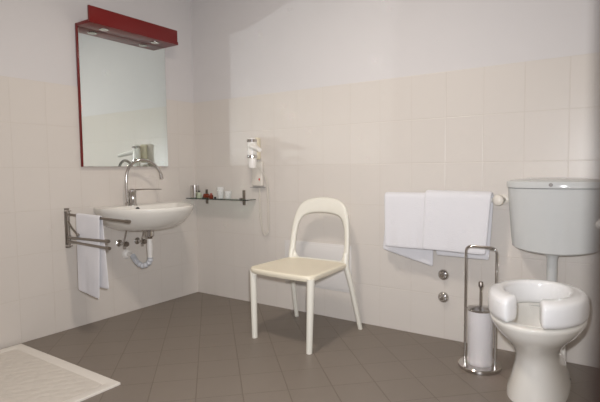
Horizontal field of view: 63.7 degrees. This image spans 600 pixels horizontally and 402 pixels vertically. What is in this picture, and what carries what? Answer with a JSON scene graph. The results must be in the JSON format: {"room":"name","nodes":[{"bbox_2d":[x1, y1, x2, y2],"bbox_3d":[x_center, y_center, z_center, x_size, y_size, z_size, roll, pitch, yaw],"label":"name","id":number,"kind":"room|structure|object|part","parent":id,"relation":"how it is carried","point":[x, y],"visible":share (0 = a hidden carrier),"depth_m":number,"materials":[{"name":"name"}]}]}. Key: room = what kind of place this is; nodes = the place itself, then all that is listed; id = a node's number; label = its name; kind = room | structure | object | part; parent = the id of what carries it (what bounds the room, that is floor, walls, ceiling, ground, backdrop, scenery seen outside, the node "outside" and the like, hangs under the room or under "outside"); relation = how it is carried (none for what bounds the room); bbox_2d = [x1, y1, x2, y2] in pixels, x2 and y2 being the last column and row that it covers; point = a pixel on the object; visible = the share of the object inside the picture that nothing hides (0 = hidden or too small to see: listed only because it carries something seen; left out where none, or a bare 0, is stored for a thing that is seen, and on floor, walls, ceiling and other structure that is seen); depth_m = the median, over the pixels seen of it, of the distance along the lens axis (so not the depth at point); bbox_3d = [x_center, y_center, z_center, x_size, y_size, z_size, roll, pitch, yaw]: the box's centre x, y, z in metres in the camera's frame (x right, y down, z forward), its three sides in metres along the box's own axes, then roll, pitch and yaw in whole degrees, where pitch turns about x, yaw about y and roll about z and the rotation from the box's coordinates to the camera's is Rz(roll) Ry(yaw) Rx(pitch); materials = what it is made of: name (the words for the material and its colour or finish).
{"room":"bathroom","nodes":[
{"label":"bathroom","id":0,"kind":"room"},
{"bbox_2d":[0,0,197,348],"bbox_3d":[-1.584,-0.444,2.814,0.120,2.500,2.720,2,5,34],"label":"wall","id":1,"kind":"structure","parent":0,"point":[42,175],"depth_m":2.93,"materials":[{"name":"tile"}]},
{"bbox_2d":[64,208,130,249],"bbox_3d":[-1.207,0.172,2.823,0.525,0.244,0.142,2,5,34],"label":"towel rail","id":2,"kind":"object","parent":1,"relation":"attached to","point":[67,211],"visible":1,"depth_m":2.86,"materials":[{"name":"metal"}]},
{"bbox_3d":[-1.425,0.166,2.959,0.012,0.244,0.030,2,5,34],"label":"wall plate","id":3,"kind":"part","parent":2,"relation":"part of","materials":[{"name":"metal"}]},
{"bbox_3d":[-1.411,0.166,2.941,0.045,0.222,0.023,2,5,34],"label":"pivot rod","id":4,"kind":"part","parent":2,"relation":"part of","materials":[{"name":"silver metal"}]},
{"bbox_3d":[-1.244,0.224,2.806,0.425,0.031,0.022,2,5,38],"label":"arm","id":5,"kind":"part","parent":2,"relation":"part of","materials":[{"name":"metal"}]},
{"bbox_3d":[-1.238,0.252,2.798,0.446,0.024,0.022,2,5,40],"label":"arm","id":6,"kind":"part","parent":2,"relation":"part of","materials":[{"name":"metal"}]},
{"bbox_2d":[76,213,108,298],"bbox_3d":[-1.230,0.323,2.856,0.216,0.499,0.038,1,4,23],"label":"hand towel","id":7,"kind":"object","parent":2,"relation":"hanging from","point":[92,262],"visible":0.96,"depth_m":2.84,"materials":[{"name":"fabric"}]},
{"bbox_3d":[-1.198,0.096,2.832,0.470,0.045,0.022,1,4,24],"label":"arm","id":8,"kind":"part","parent":2,"relation":"part of","materials":[{"name":"metal"}]},
{"bbox_2d":[116,231,128,248],"bbox_3d":[-1.186,0.247,3.241,0.091,0.149,0.047,2,5,34],"label":"angle valve","id":9,"kind":"object","parent":1,"relation":"attached to","point":[119,243],"visible":0.99,"depth_m":3.23,"materials":[{"name":"silver metal"}]},
{"bbox_2d":[75,5,177,166],"bbox_3d":[-1.121,-0.711,3.225,0.162,0.959,0.686,2,5,34],"label":"wall mirror","id":10,"kind":"object","parent":1,"relation":"attached to","point":[120,59],"visible":1,"depth_m":3.20,"materials":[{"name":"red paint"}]},
{"bbox_2d":[77,19,177,47],"bbox_3d":[-1.125,-1.101,3.203,0.160,0.020,0.680,2,5,34],"label":"shelf","id":11,"kind":"object","parent":10,"relation":"attached to","point":[104,27],"depth_m":3.15,"materials":[{"name":"red metal"}]},
{"bbox_2d":[134,231,146,246],"bbox_3d":[-1.105,0.240,3.358,0.091,0.151,0.047,2,5,34],"label":"angle valve","id":12,"kind":"object","parent":1,"relation":"attached to","point":[137,240],"visible":0.96,"depth_m":3.35,"materials":[{"name":"silver metal"}]},
{"bbox_2d":[94,202,193,230],"bbox_3d":[-0.966,0.111,3.191,0.498,0.159,0.636,2,5,34],"label":"washbasin","id":13,"kind":"object","parent":1,"relation":"attached to","point":[158,215],"visible":0.95,"depth_m":3.02,"materials":[{"name":"ceramic"}]},
{"bbox_2d":[122,230,153,268],"bbox_3d":[-1.082,0.317,3.241,0.266,0.263,0.080,2,5,34],"label":"trap","id":14,"kind":"object","parent":13,"relation":"attached to","point":[127,253],"visible":0.95,"depth_m":3.19,"materials":[{"name":"white plastic"}]},
{"bbox_2d":[125,159,163,205],"bbox_3d":[-1.061,-0.131,3.281,0.259,0.314,0.060,-3,4,-33],"label":"mixer tap","id":15,"kind":"object","parent":13,"relation":"on","point":[131,200],"visible":1,"depth_m":3.23,"materials":[{"name":"silver metal"}]},
{"bbox_2d":[128,189,159,205],"bbox_3d":[-1.064,-0.031,3.301,0.097,0.113,0.221,2,5,34],"label":"handle","id":16,"kind":"object","parent":15,"relation":"on","point":[132,201],"depth_m":3.23,"materials":[{"name":"metal"}]},
{"bbox_2d":[3,292,589,401],"bbox_3d":[-0.228,0.898,1.965,3.390,0.100,2.740,2,5,34],"label":"floor","id":17,"kind":"structure","parent":0,"point":[198,346],"depth_m":2.48,"materials":[{"name":"tile"}]},
{"bbox_2d":[0,344,119,401],"bbox_3d":[-1.463,0.849,2.083,0.918,0.011,0.940,2,5,34],"label":"shower tray","id":18,"kind":"object","parent":17,"relation":"on","point":[27,374],"visible":1,"depth_m":2.25,"materials":[{"name":"ceramic"}]},
{"bbox_2d":[250,197,361,354],"bbox_3d":[0.025,0.390,2.839,0.501,0.800,0.533,2,5,34],"label":"plastic chair","id":19,"kind":"object","parent":17,"relation":"on","point":[294,267],"visible":1,"depth_m":2.85,"materials":[{"name":"beige plastic"}]},
{"bbox_3d":[-0.267,0.595,2.799,0.042,0.398,0.042,2,5,34],"label":"leg","id":20,"kind":"part","parent":19,"relation":"part of","materials":[{"name":"plastic"}]},
{"bbox_3d":[-0.036,0.533,3.142,0.041,0.478,0.127,1,4,22],"label":"leg","id":21,"kind":"part","parent":19,"relation":"part of","materials":[{"name":"plastic"}]},
{"bbox_3d":[-0.010,0.390,2.806,0.453,0.030,0.439,2,5,34],"label":"seat","id":22,"kind":"part","parent":19,"relation":"part of","materials":[{"name":"plastic"}]},
{"bbox_3d":[0.056,0.608,2.541,0.050,0.399,0.042,2,5,34],"label":"leg","id":23,"kind":"part","parent":19,"relation":"part of","materials":[{"name":"plastic"}]},
{"bbox_3d":[0.129,0.180,3.001,0.434,0.405,0.103,2,5,34],"label":"backrest","id":24,"kind":"part","parent":19,"relation":"part of","materials":[{"name":"plastic"}]},
{"bbox_3d":[0.317,0.545,2.894,0.131,0.478,0.050,-2,4,-17],"label":"leg","id":25,"kind":"part","parent":19,"relation":"part of","materials":[{"name":"plastic"}]},
{"bbox_2d":[458,245,501,375],"bbox_3d":[0.872,0.512,2.333,0.200,0.598,0.200,2,5,34],"label":"stand","id":26,"kind":"object","parent":17,"relation":"on","point":[479,360],"visible":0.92,"depth_m":2.30,"materials":[{"name":"silver metal"}]},
{"bbox_2d":[467,281,489,312],"bbox_3d":[0.873,0.579,2.338,0.126,0.384,0.126,2,5,34],"label":"toilet brush","id":27,"kind":"object","parent":26,"relation":"in","point":[478,308],"visible":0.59,"depth_m":2.32,"materials":[{"name":"silver metal"}]},
{"bbox_3d":[0.872,0.516,2.334,0.126,0.018,0.126,2,5,34],"label":"brush lid","id":28,"kind":"part","parent":27,"relation":"part of","materials":[{"name":"silver metal"}]},
{"bbox_3d":[0.873,0.556,2.336,0.011,0.310,0.011,2,5,34],"label":"handle","id":29,"kind":"part","parent":27,"relation":"part of","materials":[{"name":"silver metal"}]},
{"bbox_3d":[0.871,0.402,2.326,0.022,0.029,0.022,2,5,34],"label":"handle knob","id":30,"kind":"part","parent":27,"relation":"part of","materials":[{"name":"metal"}]},
{"bbox_2d":[467,310,493,367],"bbox_3d":[0.874,0.657,2.343,0.120,0.262,0.120,2,5,34],"label":"cup","id":31,"kind":"object","parent":26,"relation":"on","point":[479,325],"depth_m":2.30,"materials":[{"name":"plastic"}]},
{"bbox_2d":[490,302,587,401],"bbox_3d":[1.067,0.645,2.145,0.368,0.353,0.698,2,5,34],"label":"toilet bowl","id":32,"kind":"object","parent":17,"relation":"on","point":[539,372],"visible":0.77,"depth_m":1.95,"materials":[{"name":"ceramic"}]},
{"bbox_2d":[488,279,589,328],"bbox_3d":[0.999,0.420,2.035,0.380,0.105,0.462,2,5,34],"label":"seat","id":33,"kind":"object","parent":32,"relation":"on","point":[562,305],"visible":1,"depth_m":1.93,"materials":[{"name":"plastic"}]},
{"bbox_2d":[191,0,599,365],"bbox_3d":[0.545,-0.476,2.925,3.279,2.500,0.120,2,5,34],"label":"wall","id":34,"kind":"structure","parent":0,"point":[353,103],"depth_m":2.90,"materials":[{"name":"tile"}]},
{"bbox_2d":[186,189,255,204],"bbox_3d":[-0.595,-0.026,3.600,0.613,0.110,0.116,2,5,34],"label":"glass shelf","id":35,"kind":"object","parent":34,"relation":"attached to","point":[243,199],"visible":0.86,"depth_m":3.54,"materials":[{"name":"glass"}]},
{"bbox_2d":[190,185,198,197],"bbox_3d":[-0.815,-0.073,3.740,0.068,0.095,0.068,2,5,34],"label":"tumbler","id":36,"kind":"object","parent":35,"relation":"on","point":[194,189],"visible":0.88,"depth_m":3.71,"materials":[{"name":"silver metal"}]},
{"bbox_2d":[197,190,201,197],"bbox_3d":[-0.773,-0.052,3.701,0.036,0.057,0.036,2,5,34],"label":"bottle","id":37,"kind":"object","parent":35,"relation":"on","point":[199,195],"visible":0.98,"depth_m":3.69,"materials":[{"name":"plastic"}]},
{"bbox_3d":[-0.598,-0.016,3.596,0.613,0.006,0.103,2,5,34],"label":"glass plate","id":38,"kind":"part","parent":35,"relation":"part of","materials":[{"name":"clear glass"}]},
{"bbox_2d":[250,137,265,187],"bbox_3d":[-0.304,-0.272,3.427,0.125,0.354,0.042,2,5,34],"label":"holder","id":39,"kind":"object","parent":34,"relation":"attached to","point":[257,176],"visible":0.61,"depth_m":3.41,"materials":[{"name":"beige plastic"}]},
{"bbox_2d":[247,138,269,235],"bbox_3d":[-0.272,-0.095,3.345,0.136,0.692,0.193,-3,4,-32],"label":"hair dryer","id":40,"kind":"object","parent":39,"relation":"hanging from","point":[252,148],"visible":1,"depth_m":3.35,"materials":[{"name":"white plastic"}]},
{"bbox_3d":[-0.306,-0.364,3.281,0.048,0.068,0.147,-2,4,-23],"label":"handle","id":41,"kind":"part","parent":40,"relation":"part of","materials":[{"name":"white plastic"}]},
{"bbox_3d":[-0.267,-0.005,3.391,0.094,0.506,0.064,2,5,34],"label":"coiled cord","id":42,"kind":"part","parent":40,"relation":"part of","materials":[{"name":"plastic"}]},
{"bbox_2d":[438,292,448,302],"bbox_3d":[0.804,0.547,2.725,0.062,0.062,0.039,2,5,34],"label":"valve","id":43,"kind":"object","parent":34,"relation":"attached to","point":[443,297],"visible":1,"depth_m":2.72,"materials":[{"name":"silver metal"}]},
{"bbox_2d":[438,269,448,279],"bbox_3d":[0.802,0.418,2.716,0.062,0.062,0.039,2,5,34],"label":"valve","id":44,"kind":"object","parent":34,"relation":"attached to","point":[443,274],"visible":1,"depth_m":2.71,"materials":[{"name":"silver metal"}]},
{"bbox_2d":[491,195,508,205],"bbox_3d":[0.786,-0.014,2.659,0.667,0.058,0.100,2,5,34],"label":"towel bar","id":45,"kind":"object","parent":34,"relation":"attached to","point":[498,200],"visible":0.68,"depth_m":2.46,"materials":[{"name":"white plastic"}]},
{"bbox_2d":[383,192,432,265],"bbox_3d":[0.603,0.156,2.754,0.304,0.413,0.068,2,5,34],"label":"bath towel","id":46,"kind":"object","parent":45,"relation":"hanging from","point":[403,211],"visible":0.95,"depth_m":2.73,"materials":[{"name":"fabric"}]},
{"bbox_2d":[422,190,493,259],"bbox_3d":[0.840,0.126,2.584,0.356,0.366,0.085,2,5,34],"label":"bath towel","id":47,"kind":"object","parent":45,"relation":"hanging from","point":[453,221],"visible":0.98,"depth_m":2.55,"materials":[{"name":"fabric"}]},
{"bbox_2d":[507,177,594,281],"bbox_3d":[1.216,0.178,2.316,0.439,0.578,0.194,2,5,34],"label":"toilet cistern","id":48,"kind":"object","parent":34,"relation":"attached to","point":[553,217],"visible":0.88,"depth_m":2.25,"materials":[{"name":"ceramic"}]},
{"bbox_3d":[1.213,-0.085,2.299,0.439,0.050,0.192,2,5,34],"label":"cistern lid","id":49,"kind":"part","parent":48,"relation":"part of","materials":[{"name":"ceramic"}]},
{"bbox_3d":[1.217,0.095,2.313,0.428,0.312,0.186,2,5,34],"label":"tank","id":50,"kind":"part","parent":48,"relation":"part of","materials":[{"name":"ceramic"}]},
{"bbox_3d":[-0.980,-0.320,0.811,3.168,2.500,0.100,2,5,34],"label":"wall","id":51,"kind":"structure","parent":0,"visible":0},
{"bbox_2d":[589,24,599,401],"bbox_3d":[-0.287,-0.127,0.341,1.015,2.160,0.120,2,5,34],"label":"trim","id":52,"kind":"structure","parent":51,"relation":"attached to","point":[594,379],"depth_m":0.07,"materials":[{"name":"brown wood"}]}
]}

